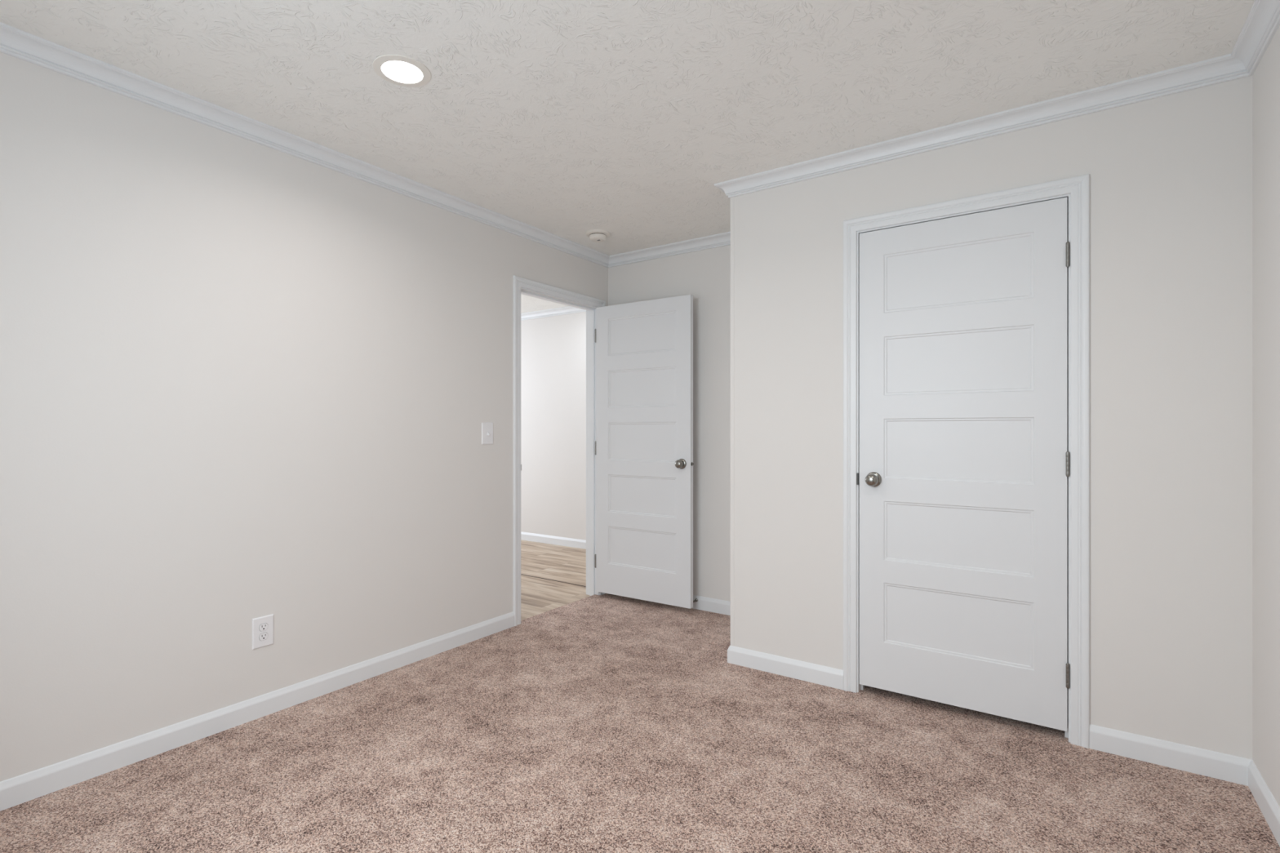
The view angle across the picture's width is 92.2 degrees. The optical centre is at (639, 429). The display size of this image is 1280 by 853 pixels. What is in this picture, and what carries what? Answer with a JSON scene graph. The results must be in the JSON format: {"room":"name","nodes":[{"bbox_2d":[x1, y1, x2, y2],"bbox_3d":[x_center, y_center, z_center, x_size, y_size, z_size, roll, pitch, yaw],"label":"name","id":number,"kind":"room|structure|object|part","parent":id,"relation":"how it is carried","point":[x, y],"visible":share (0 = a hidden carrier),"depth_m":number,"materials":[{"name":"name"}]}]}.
{"room":"empty bedroom","nodes":[
{"label":"empty bedroom","id":0,"kind":"room"},
{"bbox_2d":[0,52,608,782],"bbox_3d":[-1.050,-0.021,3.407,0.115,2.443,5.380,0,0,34],"label":"wall","id":1,"kind":"structure","parent":0,"point":[242,380],"depth_m":2.41,"materials":[{"name":"white paint"}]},
{"bbox_2d":[0,611,514,811],"bbox_3d":[-1.608,1.145,2.482,0.013,0.086,2.992,0,0,34],"label":"baseboard","id":2,"kind":"structure","parent":1,"relation":"attached to","point":[15,791],"depth_m":2.41,"materials":[{"name":"white paint"}]},
{"bbox_2d":[252,613,273,649],"bbox_3d":[-1.562,0.840,2.554,0.008,0.126,0.082,0,0,34],"label":"wall outlet","id":3,"kind":"object","parent":1,"relation":"attached to","point":[262,627],"visible":1,"depth_m":2.55,"materials":[{"name":"white plastic"}]},
{"bbox_2d":[258,632,268,640],"bbox_3d":[-1.560,0.860,2.552,0.002,0.031,0.036,0,0,34],"label":"receptacle","id":4,"kind":"object","parent":3,"relation":"attached to","point":[262,636],"depth_m":2.55,"materials":[{"name":"white plastic"}]},
{"bbox_2d":[258,622,268,631],"bbox_3d":[-1.560,0.821,2.553,0.001,0.031,0.036,0,0,34],"label":"receptacle","id":5,"kind":"object","parent":3,"relation":"attached to","point":[262,626],"depth_m":2.55,"materials":[{"name":"white plastic"}]},
{"bbox_2d":[0,22,609,267],"bbox_3d":[-1.321,-1.211,2.856,0.062,0.064,3.934,0,0,34],"label":"crown molding","id":6,"kind":"structure","parent":1,"relation":"attached to","point":[14,42],"depth_m":2.47,"materials":[{"name":"white paint"}]},
{"bbox_2d":[481,422,493,444],"bbox_3d":[-0.873,0.025,3.547,0.020,0.125,0.084,0,0,34],"label":"light switch","id":7,"kind":"object","parent":1,"relation":"attached to","point":[486,428],"visible":1,"depth_m":3.54,"materials":[{"name":"white plastic"}]},
{"bbox_2d":[513,275,605,626],"bbox_3d":[-0.560,0.136,4.121,0.147,2.128,0.897,0,0,34],"label":"door frame","id":8,"kind":"structure","parent":1,"relation":"attached to","point":[522,286],"depth_m":4.05,"materials":[{"name":"white paint"}]},
{"bbox_3d":[-0.743,0.130,3.739,0.016,2.116,0.058,0,0,34],"label":"casing leg","id":9,"kind":"part","parent":8,"relation":"part of","materials":[{"name":"white paint"}]},
{"bbox_3d":[-0.338,0.168,4.445,0.115,2.064,0.018,0,0,34],"label":"jamb leg","id":10,"kind":"part","parent":8,"relation":"part of","materials":[{"name":"white paint"}]},
{"bbox_3d":[-0.269,0.130,4.430,0.016,2.116,0.058,0,0,34],"label":"casing leg","id":11,"kind":"part","parent":8,"relation":"part of","materials":[{"name":"white paint"}]},
{"bbox_2d":[594,294,693,608],"bbox_3d":[0.015,0.144,4.167,0.786,2.011,0.154,0,0,34],"label":"door","id":12,"kind":"structure","parent":1,"relation":"in","point":[643,444],"depth_m":4.13,"materials":[{"name":"white paint"}]},
{"bbox_3d":[0.248,0.224,3.943,0.055,0.055,0.039,0,0,34],"label":"knob","id":13,"kind":"part","parent":12,"relation":"part of","materials":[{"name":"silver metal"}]},
{"bbox_2d":[520,311,586,540],"bbox_3d":[-1.154,-0.021,6.669,3.748,2.443,0.120,0,0,34],"label":"wall","id":14,"kind":"structure","parent":0,"point":[553,348],"depth_m":6.43,"materials":[{"name":"white paint"}]},
{"bbox_2d":[520,531,586,549],"bbox_3d":[-1.151,1.157,6.586,3.648,0.086,0.013,0,0,34],"label":"baseboard","id":15,"kind":"structure","parent":14,"relation":"attached to","point":[569,542],"depth_m":6.40,"materials":[{"name":"white paint"}]},
{"bbox_2d":[520,306,586,320],"bbox_3d":[-1.165,-1.211,6.566,3.648,0.064,0.062,0,0,34],"label":"crown molding","id":16,"kind":"structure","parent":14,"relation":"attached to","point":[568,309],"depth_m":6.40,"materials":[{"name":"white paint"}]},
{"bbox_2d":[0,0,1254,313],"bbox_3d":[-1.205,-1.293,3.514,7.237,0.100,5.380,0,0,34],"label":"ceiling","id":17,"kind":"structure","parent":0,"point":[567,119],"depth_m":2.15,"materials":[{"name":"white paint"}]},
{"bbox_2d":[372,54,431,86],"bbox_3d":[-0.825,-1.239,2.137,0.190,0.008,0.190,0,0,34],"label":"recessed light","id":18,"kind":"object","parent":17,"relation":"in","point":[397,69],"visible":1,"depth_m":2.12,"materials":[{"name":"white plastic"}]},
{"bbox_2d":[586,229,609,242],"bbox_3d":[-0.267,-1.218,3.905,0.153,0.050,0.153,0,0,34],"label":"smoke detector","id":19,"kind":"object","parent":17,"relation":"attached to","point":[595,235],"visible":1,"depth_m":3.86,"materials":[{"name":"white plastic"}]},
{"bbox_2d":[0,539,1279,852],"bbox_3d":[-1.205,1.238,3.517,7.232,0.100,5.375,0,0,34],"label":"floor","id":20,"kind":"structure","parent":0,"point":[604,723],"depth_m":2.13,"materials":[{"name":"carpet"}]},
{"bbox_2d":[608,244,730,601],"bbox_3d":[1.190,-0.028,3.588,3.373,2.431,0.115,0,0,34],"label":"wall","id":21,"kind":"structure","parent":0,"point":[704,274],"depth_m":4.04,"materials":[{"name":"white paint"}]},
{"bbox_2d":[608,231,730,267],"bbox_3d":[0.302,-1.211,4.090,1.342,0.064,0.062,0,0,34],"label":"crown molding","id":22,"kind":"structure","parent":21,"relation":"attached to","point":[722,239],"depth_m":4.15,"materials":[{"name":"white paint"}]},
{"bbox_2d":[692,595,730,615],"bbox_3d":[0.316,1.145,4.110,1.342,0.086,0.013,0,0,34],"label":"baseboard","id":23,"kind":"structure","parent":21,"relation":"attached to","point":[708,604],"depth_m":4.00,"materials":[{"name":"white paint"}]},
{"bbox_2d":[733,75,1252,759],"bbox_3d":[1.457,-0.028,2.894,1.916,2.431,0.726,0,0,34],"label":"wall","id":24,"kind":"structure","parent":0,"point":[1171,175],"depth_m":2.25,"materials":[{"name":"white paint"}]},
{"bbox_2d":[730,196,733,646],"bbox_3d":[0.474,-0.028,3.140,0.020,2.431,0.020,0,0,34],"label":"strip","id":25,"kind":"object","parent":24,"relation":"attached to","point":[731,198],"visible":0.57,"depth_m":3.13,"materials":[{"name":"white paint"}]},
{"bbox_2d":[727,645,843,689],"bbox_3d":[0.688,1.145,2.974,0.583,0.086,0.013,0,0,34],"label":"baseboard","id":26,"kind":"structure","parent":24,"relation":"attached to","point":[826,676],"depth_m":2.96,"materials":[{"name":"white paint"}]},
{"bbox_2d":[859,197,1070,731],"bbox_3d":[1.303,0.134,2.546,0.779,2.031,0.095,0,0,34],"label":"door","id":27,"kind":"structure","parent":24,"relation":"in","point":[965,459],"depth_m":2.54,"materials":[{"name":"white paint"}]},
{"bbox_3d":[1.018,0.224,2.708,0.055,0.055,0.039,0,0,34],"label":"knob","id":28,"kind":"part","parent":27,"relation":"part of","materials":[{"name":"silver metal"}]},
{"bbox_2d":[843,173,1089,748],"bbox_3d":[1.330,0.119,2.593,0.907,2.138,0.116,0,0,34],"label":"door frame","id":29,"kind":"structure","parent":24,"relation":"attached to","point":[1076,189],"depth_m":2.34,"materials":[{"name":"white paint"}]},
{"bbox_3d":[0.951,0.119,2.792,0.058,2.138,0.016,0,0,34],"label":"casing leg","id":30,"kind":"part","parent":29,"relation":"part of","materials":[{"name":"white paint"}]},
{"bbox_3d":[0.986,0.224,2.782,0.007,0.052,0.018,0,0,34],"label":"strike plate","id":31,"kind":"part","parent":29,"relation":"part of","materials":[{"name":"silver metal"}]},
{"bbox_3d":[1.006,0.151,2.824,0.018,2.074,0.100,0,0,34],"label":"jamb leg","id":32,"kind":"part","parent":29,"relation":"part of","materials":[{"name":"white paint"}]},
{"bbox_3d":[1.662,0.151,2.374,0.018,2.074,0.100,0,0,34],"label":"jamb leg","id":33,"kind":"part","parent":29,"relation":"part of","materials":[{"name":"white paint"}]},
{"bbox_3d":[1.651,0.119,2.311,0.058,2.138,0.016,0,0,34],"label":"casing leg","id":34,"kind":"part","parent":29,"relation":"part of","materials":[{"name":"white paint"}]},
{"bbox_2d":[714,53,1252,197],"bbox_3d":[1.209,-1.211,2.587,1.978,0.064,0.062,0,0,34],"label":"crown molding","id":35,"kind":"structure","parent":24,"relation":"attached to","point":[1226,68],"depth_m":2.42,"materials":[{"name":"white paint"}]},
{"bbox_2d":[1089,724,1251,786],"bbox_3d":[1.857,1.145,2.172,0.439,0.086,0.013,0,0,34],"label":"baseboard","id":36,"kind":"structure","parent":24,"relation":"attached to","point":[1227,767],"depth_m":2.16,"materials":[{"name":"white paint"}]},
{"bbox_2d":[1252,25,1279,806],"bbox_3d":[1.354,-0.028,0.950,0.115,2.431,4.049,0,0,34],"label":"wall","id":37,"kind":"structure","parent":0,"point":[1266,77],"depth_m":1.90,"materials":[{"name":"white paint"}]},
{"bbox_2d":[1231,0,1279,75],"bbox_3d":[1.109,-1.211,0.748,0.062,0.064,3.208,0,0,34],"label":"crown molding","id":38,"kind":"structure","parent":37,"relation":"attached to","point":[1262,22],"depth_m":1.88,"materials":[{"name":"white paint"}]},
{"bbox_2d":[1248,760,1279,846],"bbox_3d":[1.129,1.145,0.734,0.013,0.086,3.208,0,0,34],"label":"baseboard","id":39,"kind":"structure","parent":37,"relation":"attached to","point":[1266,802],"depth_m":1.89,"materials":[{"name":"white paint"}]}
]}

